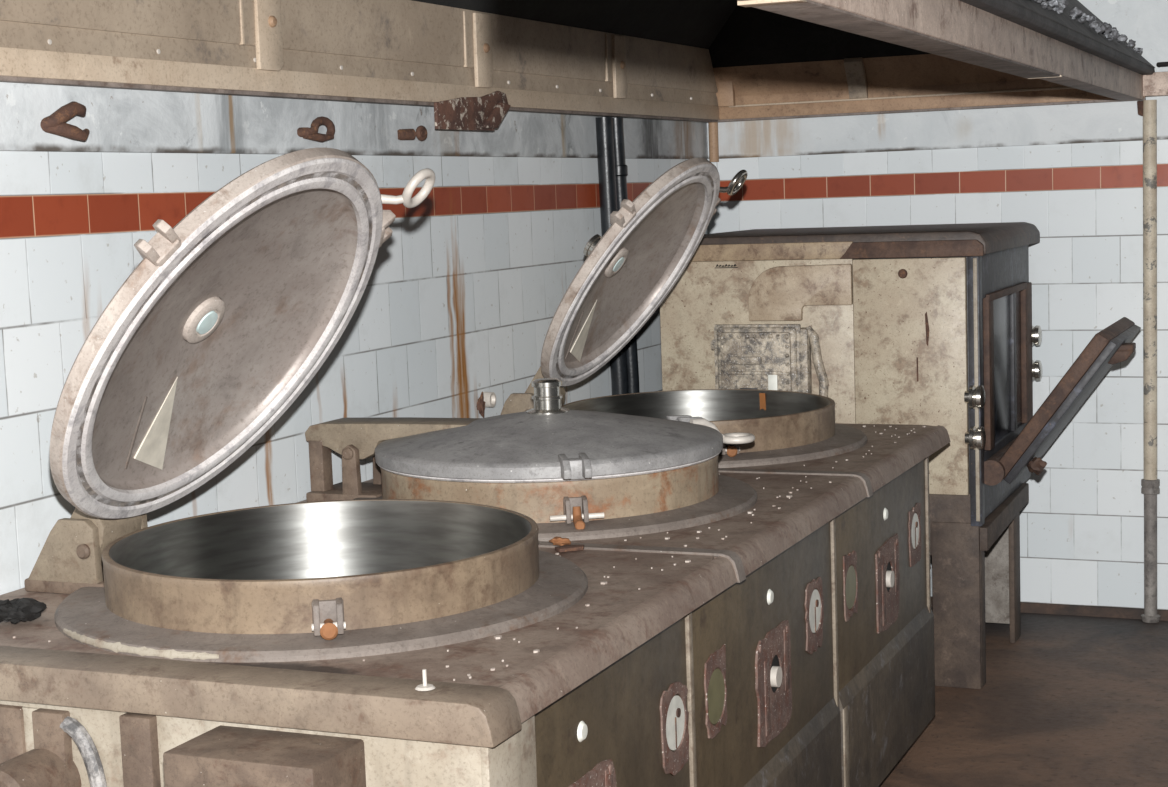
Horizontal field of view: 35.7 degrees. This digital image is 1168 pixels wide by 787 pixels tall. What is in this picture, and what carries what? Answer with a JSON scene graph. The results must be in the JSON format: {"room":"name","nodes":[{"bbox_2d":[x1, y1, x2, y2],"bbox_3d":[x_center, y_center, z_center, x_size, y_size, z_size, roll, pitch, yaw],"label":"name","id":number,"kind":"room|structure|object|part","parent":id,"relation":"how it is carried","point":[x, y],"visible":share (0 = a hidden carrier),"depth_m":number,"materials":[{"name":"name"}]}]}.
{"room":"commercial kitchen","nodes":[
{"label":"commercial kitchen","id":0,"kind":"room"},
{"bbox_2d":[0,151,707,594],"bbox_3d":[-0.997,-0.487,3.171,0.091,3.526,6.992,1,7,23],"label":"wall","id":1,"kind":"structure","parent":0,"point":[463,296],"depth_m":4.13,"materials":[{"name":"tile"}]},
{"bbox_2d":[0,82,707,158],"bbox_3d":[-0.980,-1.329,3.058,0.011,1.829,6.992,1,7,23],"label":"plaster","id":2,"kind":"object","parent":1,"relation":"attached to","point":[117,120],"visible":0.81,"depth_m":3.83,"materials":[{"name":"white paint"}]},
{"bbox_2d":[40,101,89,140],"bbox_3d":[-0.909,-0.477,3.186,0.038,0.069,0.103,4,9,44],"label":"clamp","id":3,"kind":"object","parent":2,"relation":"attached to","point":[55,123],"visible":1,"depth_m":3.17,"materials":[{"name":"brown metal"}]},
{"bbox_2d":[297,116,334,141],"bbox_3d":[-0.583,-0.576,3.956,0.033,0.056,0.123,3,8,36],"label":"clamp","id":4,"kind":"object","parent":2,"relation":"attached to","point":[311,133],"visible":1,"depth_m":3.94,"materials":[{"name":"brown metal"}]},
{"bbox_2d":[397,125,427,140],"bbox_3d":[-0.410,-0.625,4.358,0.035,0.038,0.116,3,8,38],"label":"clamp","id":5,"kind":"object","parent":2,"relation":"attached to","point":[421,133],"visible":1,"depth_m":4.34,"materials":[{"name":"brown metal"}]},
{"bbox_2d":[476,392,495,417],"bbox_3d":[-0.258,0.028,4.757,0.028,0.070,0.076,1,7,23],"label":"pipe stub","id":6,"kind":"object","parent":1,"relation":"attached to","point":[487,399],"visible":1,"depth_m":4.75,"materials":[{"name":"metal"}]},
{"bbox_2d":[0,0,1167,161],"bbox_3d":[0.233,-1.035,3.897,1.566,0.996,4.548,1,7,23],"label":"hood","id":7,"kind":"object","parent":1,"relation":"attached to","point":[475,62],"visible":1,"depth_m":4.47,"materials":[{"name":"beige paint"}]},
{"bbox_3d":[-0.445,-0.841,4.188,0.017,0.154,4.500,1,7,24],"label":"panel","id":8,"kind":"part","parent":7,"relation":"part of","materials":[{"name":"paint"}]},
{"bbox_3d":[-0.445,-0.705,4.213,0.021,0.060,4.515,1,7,24],"label":"rail","id":9,"kind":"part","parent":7,"relation":"part of","materials":[{"name":"beige metal"}]},
{"bbox_3d":[-0.272,-0.712,4.554,0.024,0.104,0.395,1,7,24],"label":"gusset plate","id":10,"kind":"part","parent":7,"relation":"part of","materials":[{"name":"brown metal"}]},
{"bbox_3d":[1.094,-1.056,5.924,1.421,0.102,0.070,1,7,23],"label":"panel","id":11,"kind":"part","parent":7,"relation":"part of","materials":[{"name":"paint"}]},
{"bbox_3d":[1.106,-0.957,5.976,1.424,0.043,0.018,1,7,23],"label":"rail","id":12,"kind":"part","parent":7,"relation":"part of","materials":[{"name":"metal"}]},
{"bbox_2d":[1034,0,1142,52],"bbox_3d":[1.123,-0.897,4.232,0.064,0.069,2.742,1,7,24],"label":"clump","id":13,"kind":"object","parent":7,"relation":"on","point":[1106,29],"visible":1,"depth_m":4.62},
{"bbox_2d":[595,117,628,394],"bbox_3d":[0.100,0.000,5.527,0.052,1.667,0.106,1,7,23],"label":"pipe","id":14,"kind":"object","parent":1,"relation":"attached to","point":[606,174],"visible":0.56,"depth_m":5.43,"materials":[{"name":"metal"}]},
{"bbox_2d":[613,117,639,392],"bbox_3d":[0.137,-0.011,5.614,0.055,1.667,0.108,1,7,23],"label":"pipe","id":15,"kind":"object","parent":1,"relation":"attached to","point":[621,169],"visible":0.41,"depth_m":5.51,"materials":[{"name":"metal"}]},
{"bbox_2d":[707,139,1167,609],"bbox_3d":[2.075,-0.870,5.678,3.739,3.526,0.091,1,7,23],"label":"wall","id":16,"kind":"structure","parent":0,"point":[1082,519],"depth_m":5.94,"materials":[{"name":"tile"}]},
{"bbox_2d":[707,0,1167,158],"bbox_3d":[2.071,-1.707,5.520,3.637,1.829,0.011,1,7,23],"label":"plaster","id":17,"kind":"object","parent":16,"relation":"attached to","point":[1145,22],"visible":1,"depth_m":5.95,"materials":[{"name":"white paint"}]},
{"bbox_2d":[1156,62,1167,66],"bbox_3d":[1.848,-1.026,5.665,0.138,0.021,0.042,3,8,40],"label":"wall bracket","id":18,"kind":"object","parent":17,"relation":"attached to","point":[1159,64],"visible":1,"depth_m":5.67,"materials":[{"name":"black metal"}]},
{"bbox_2d":[931,597,1167,620],"bbox_3d":[2.151,0.722,5.780,3.648,0.030,0.024,1,7,23],"label":"baseboard","id":19,"kind":"structure","parent":16,"relation":"attached to","point":[1026,607],"depth_m":5.99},
{"bbox_2d":[878,607,1167,786],"bbox_3d":[0.756,1.188,2.671,3.739,0.122,7.083,1,7,23],"label":"floor","id":20,"kind":"structure","parent":0,"point":[1075,701],"depth_m":4.90,"materials":[{"name":"brown concrete"}]},
{"bbox_2d":[0,147,736,786],"bbox_3d":[-0.457,0.377,2.901,1.119,1.526,1.096,1,7,23],"label":"kettle","id":21,"kind":"object","parent":20,"relation":"on","point":[229,648],"visible":1,"depth_m":2.73,"materials":[{"name":"metal"}]},
{"bbox_3d":[-0.833,0.782,2.649,0.100,0.675,0.018,1,7,23],"label":"post","id":22,"kind":"part","parent":21,"relation":"part of","materials":[{"name":"brown metal"}]},
{"bbox_2d":[0,598,46,623],"bbox_3d":[-0.908,0.341,2.869,0.128,0.039,0.095,-1,6,11],"label":"lump","id":23,"kind":"object","parent":21,"relation":"on","point":[16,610],"visible":1,"depth_m":2.84,"materials":[{"name":"black stone"}]},
{"bbox_3d":[-0.741,0.783,2.606,0.055,0.675,0.024,1,7,23],"label":"post","id":24,"kind":"part","parent":21,"relation":"part of","materials":[{"name":"brown metal"}]},
{"bbox_3d":[-0.808,0.165,3.088,0.220,0.348,0.106,1,7,23],"label":"hinge arm","id":25,"kind":"part","parent":21,"relation":"part of","materials":[{"name":"paint"}]},
{"bbox_3d":[-0.603,0.782,2.546,0.052,0.681,0.024,1,7,23],"label":"post","id":26,"kind":"part","parent":21,"relation":"part of","materials":[{"name":"brown metal"}]},
{"bbox_3d":[-0.625,-0.118,3.011,0.030,0.039,0.046,1,7,23],"label":"sight glass","id":27,"kind":"part","parent":21,"relation":"part of","materials":[{"name":"glass"}]},
{"bbox_3d":[-0.591,-0.091,2.999,0.443,0.607,0.731,1,7,23],"label":"lid","id":28,"kind":"part","parent":21,"relation":"part of","materials":[{"name":"grey metal"}]},
{"bbox_3d":[-0.614,0.779,2.560,1.090,0.684,0.008,1,7,23],"label":"panel","id":29,"kind":"part","parent":21,"relation":"part of","materials":[{"name":"beige paint"}]},
{"bbox_3d":[-0.435,0.358,2.957,1.114,0.046,0.972,1,7,23],"label":"plate","id":30,"kind":"part","parent":21,"relation":"part of","materials":[{"name":"metal"}]},
{"bbox_2d":[415,669,435,690],"bbox_3d":[-0.207,0.372,2.366,0.027,0.025,0.027,1,7,23],"label":"nail","id":31,"kind":"object","parent":21,"relation":"on","point":[422,687],"visible":1,"depth_m":2.36,"materials":[{"name":"metal"}]},
{"bbox_3d":[-0.087,0.776,2.403,0.012,0.687,0.142,1,7,23],"label":"corner plate","id":32,"kind":"part","parent":21,"relation":"part of","materials":[{"name":"beige paint"}]},
{"bbox_2d":[555,545,583,552],"bbox_3d":[-0.025,0.279,3.274,0.054,0.007,0.031,-4,7,-19],"label":"scrap metal","id":33,"kind":"object","parent":21,"relation":"on","point":[565,548],"visible":1,"depth_m":3.26,"materials":[{"name":"brown metal"}]},
{"bbox_3d":[0.006,0.651,2.630,0.008,0.208,0.215,1,7,23],"label":"valve plate","id":34,"kind":"part","parent":21,"relation":"part of","materials":[{"name":"brown metal"}]},
{"bbox_3d":[0.009,0.732,2.711,0.056,0.701,0.765,1,7,23],"label":"panel","id":35,"kind":"part","parent":21,"relation":"part of","materials":[{"name":"metal"}]},
{"bbox_3d":[0.147,0.545,2.956,0.006,0.150,0.124,1,7,23],"label":"dial plate","id":36,"kind":"part","parent":21,"relation":"part of","materials":[{"name":"metal"}]},
{"bbox_2d":[297,378,866,786],"bbox_3d":[-0.093,0.507,3.751,1.118,1.059,1.097,1,7,23],"label":"kettle","id":37,"kind":"object","parent":20,"relation":"on","point":[765,647],"visible":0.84,"depth_m":3.53,"materials":[{"name":"metal"}]},
{"bbox_3d":[-0.398,0.097,3.896,0.402,0.080,0.106,1,7,23],"label":"hinge arm","id":38,"kind":"part","parent":37,"relation":"part of","materials":[{"name":"paint"}]},
{"bbox_2d":[13,425,925,680],"bbox_3d":[0.002,0.229,3.761,0.843,0.004,2.616,1,7,23],"label":"flakes","id":39,"kind":"object","parent":37,"relation":"on","point":[788,496],"visible":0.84,"depth_m":3.18,"materials":[{"name":"white paint"}]},
{"bbox_3d":[-0.074,0.081,3.790,0.725,0.091,0.725,1,7,23],"label":"lid","id":40,"kind":"part","parent":37,"relation":"part of","materials":[{"name":"metal"}]},
{"bbox_2d":[549,536,570,545],"bbox_3d":[-0.043,0.270,3.321,0.043,0.017,0.029,-1,6,10],"label":"flake","id":41,"kind":"object","parent":37,"relation":"on","point":[556,540],"visible":0.98,"depth_m":3.31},
{"bbox_3d":[-0.065,0.251,3.814,1.114,0.046,0.903,1,7,23],"label":"plate","id":42,"kind":"part","parent":37,"relation":"part of","materials":[{"name":"metal"}]},
{"bbox_3d":[0.226,0.518,3.140,0.006,0.146,0.108,1,7,23],"label":"gauge plate","id":43,"kind":"part","parent":37,"relation":"part of","materials":[{"name":"brown metal"}]},
{"bbox_3d":[0.226,0.524,3.141,0.005,0.094,0.094,1,7,23],"label":"gauge glass","id":44,"kind":"part","parent":37,"relation":"part of","materials":[{"name":"green glass"}]},
{"bbox_3d":[0.335,0.638,3.465,0.056,0.701,0.883,1,7,23],"label":"panel","id":45,"kind":"part","parent":37,"relation":"part of","materials":[{"name":"metal"}]},
{"bbox_3d":[0.359,0.550,3.447,0.008,0.209,0.213,1,7,23],"label":"valve plate","id":46,"kind":"part","parent":37,"relation":"part of","materials":[{"name":"brown metal"}]},
{"bbox_3d":[0.372,0.834,3.477,0.014,0.306,0.866,1,7,23],"label":"panel","id":47,"kind":"part","parent":37,"relation":"part of","materials":[{"name":"metal"}]},
{"bbox_3d":[0.468,0.453,3.699,0.006,0.150,0.127,1,7,23],"label":"dial plate","id":48,"kind":"part","parent":37,"relation":"part of","materials":[{"name":"metal"}]},
{"bbox_2d":[501,157,950,786],"bbox_3d":[0.246,0.177,4.528,1.118,1.521,1.084,1,7,23],"label":"kettle","id":49,"kind":"object","parent":20,"relation":"on","point":[885,617],"visible":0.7,"depth_m":4.44,"materials":[{"name":"metal"}]},
{"bbox_3d":[-0.094,-0.052,4.778,0.220,0.348,0.106,1,7,23],"label":"hinge arm","id":50,"kind":"part","parent":49,"relation":"part of","materials":[{"name":"paint"}]},
{"bbox_3d":[0.089,-0.335,4.700,0.030,0.039,0.046,1,7,23],"label":"sight glass","id":51,"kind":"part","parent":49,"relation":"part of","materials":[{"name":"glass"}]},
{"bbox_3d":[0.123,-0.308,4.689,0.425,0.582,0.701,1,7,23],"label":"lid","id":52,"kind":"part","parent":49,"relation":"part of","materials":[{"name":"grey metal"}]},
{"bbox_2d":[564,390,829,420],"bbox_3d":[0.292,0.286,4.644,0.681,0.517,0.681,1,7,23],"label":"bowl","id":53,"kind":"object","parent":49,"relation":"on","point":[711,405],"depth_m":4.91,"materials":[{"name":"silver metal"}]},
{"bbox_3d":[0.286,0.150,4.624,1.114,0.046,0.871,1,7,23],"label":"plate","id":54,"kind":"part","parent":49,"relation":"part of","materials":[{"name":"metal"}]},
{"bbox_3d":[0.580,0.416,3.957,0.006,0.147,0.109,1,7,23],"label":"gauge plate","id":55,"kind":"part","parent":49,"relation":"part of","materials":[{"name":"metal"}]},
{"bbox_3d":[0.579,0.422,3.957,0.005,0.094,0.094,1,7,23],"label":"gauge glass","id":56,"kind":"part","parent":49,"relation":"part of","materials":[{"name":"glass"}]},
{"bbox_3d":[0.687,0.537,4.280,0.056,0.701,0.898,1,7,23],"label":"panel","id":57,"kind":"part","parent":49,"relation":"part of","materials":[{"name":"metal"}]},
{"bbox_3d":[0.725,0.733,4.294,0.014,0.306,0.886,1,7,23],"label":"panel","id":58,"kind":"part","parent":49,"relation":"part of","materials":[{"name":"metal"}]},
{"bbox_3d":[0.712,0.448,4.264,0.008,0.210,0.213,1,7,23],"label":"valve plate","id":59,"kind":"part","parent":49,"relation":"part of","materials":[{"name":"brown metal"}]},
{"bbox_3d":[0.821,0.351,4.516,0.006,0.151,0.126,1,7,23],"label":"dial plate","id":60,"kind":"part","parent":49,"relation":"part of","materials":[{"name":"metal"}]},
{"bbox_2d":[660,222,1140,688],"bbox_3d":[1.014,0.144,5.590,1.335,1.301,0.942,1,7,23],"label":"oven","id":61,"kind":"object","parent":20,"relation":"on","point":[931,324],"visible":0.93,"depth_m":5.17,"materials":[{"name":"metal"}]},
{"bbox_3d":[0.506,-0.048,5.321,0.590,0.684,0.015,1,7,23],"label":"panel","id":62,"kind":"part","parent":61,"relation":"part of","materials":[{"name":"beige metal"}]},
{"bbox_2d":[710,324,828,396],"bbox_3d":[0.543,-0.034,5.250,0.369,0.335,0.085,1,7,23],"label":"switch box","id":63,"kind":"object","parent":61,"relation":"attached to","point":[747,356],"visible":0.57,"depth_m":5.21,"materials":[{"name":"grey metal"}]},
{"bbox_3d":[0.510,-0.066,5.272,0.261,0.274,0.064,1,7,23],"label":"casing","id":64,"kind":"part","parent":63,"relation":"part of","materials":[{"name":"beige metal"}]},
{"bbox_3d":[0.543,-0.002,5.215,0.027,0.111,0.007,1,7,23],"label":"name plate","id":65,"kind":"part","parent":63,"relation":"part of","materials":[{"name":"white ceramic"}]},
{"bbox_3d":[0.924,-0.048,5.135,0.319,0.667,0.026,1,7,23],"label":"access panel","id":66,"kind":"part","parent":61,"relation":"part of","materials":[{"name":"beige metal"}]},
{"bbox_3d":[1.072,0.599,5.195,0.137,0.479,0.073,1,7,23],"label":"stand leg","id":67,"kind":"part","parent":61,"relation":"part of","materials":[{"name":"metal"}]},
{"bbox_3d":[1.089,0.010,5.061,0.052,0.067,0.067,1,7,23],"label":"clamp knob","id":68,"kind":"part","parent":61,"relation":"part of","materials":[{"name":"silver metal"}]},
{"bbox_3d":[1.093,0.124,5.074,0.052,0.067,0.067,1,7,23],"label":"clamp knob","id":69,"kind":"part","parent":61,"relation":"part of","materials":[{"name":"silver metal"}]},
{"bbox_3d":[1.099,-0.009,5.090,0.032,0.766,0.046,1,7,23],"label":"corner post","id":70,"kind":"part","parent":61,"relation":"part of","materials":[{"name":"metal"}]},
{"bbox_3d":[1.256,0.364,5.436,0.033,0.085,0.684,1,7,23],"label":"stand rail","id":71,"kind":"part","parent":61,"relation":"part of","materials":[{"name":"metal"}]},
{"bbox_3d":[1.348,0.536,5.684,0.017,0.479,0.106,1,7,23],"label":"stand leg","id":72,"kind":"part","parent":61,"relation":"part of","materials":[{"name":"metal"}]},
{"bbox_3d":[1.448,-0.074,5.855,0.052,0.067,0.067,1,7,23],"label":"clamp knob","id":73,"kind":"part","parent":61,"relation":"part of","materials":[{"name":"silver metal"}]},
{"bbox_3d":[1.444,-0.186,5.843,0.052,0.067,0.067,1,7,23],"label":"clamp knob","id":74,"kind":"part","parent":61,"relation":"part of","materials":[{"name":"silver metal"}]},
{"bbox_3d":[1.417,0.005,5.338,0.324,0.415,0.608,1,7,23],"label":"tipped door","id":75,"kind":"part","parent":61,"relation":"part of","materials":[{"name":"metal"}]},
{"bbox_3d":[1.440,0.024,5.330,0.312,0.406,0.578,1,7,23],"label":"door","id":76,"kind":"part","parent":61,"relation":"part of","materials":[{"name":"metal"}]},
{"bbox_2d":[1137,100,1159,622],"bbox_3d":[1.803,-0.092,5.796,0.068,1.670,0.061,1,7,23],"label":"pipe","id":77,"kind":"object","parent":20,"relation":"on","point":[1150,484],"visible":1,"depth_m":5.78,"materials":[{"name":"grey metal"}]}
]}

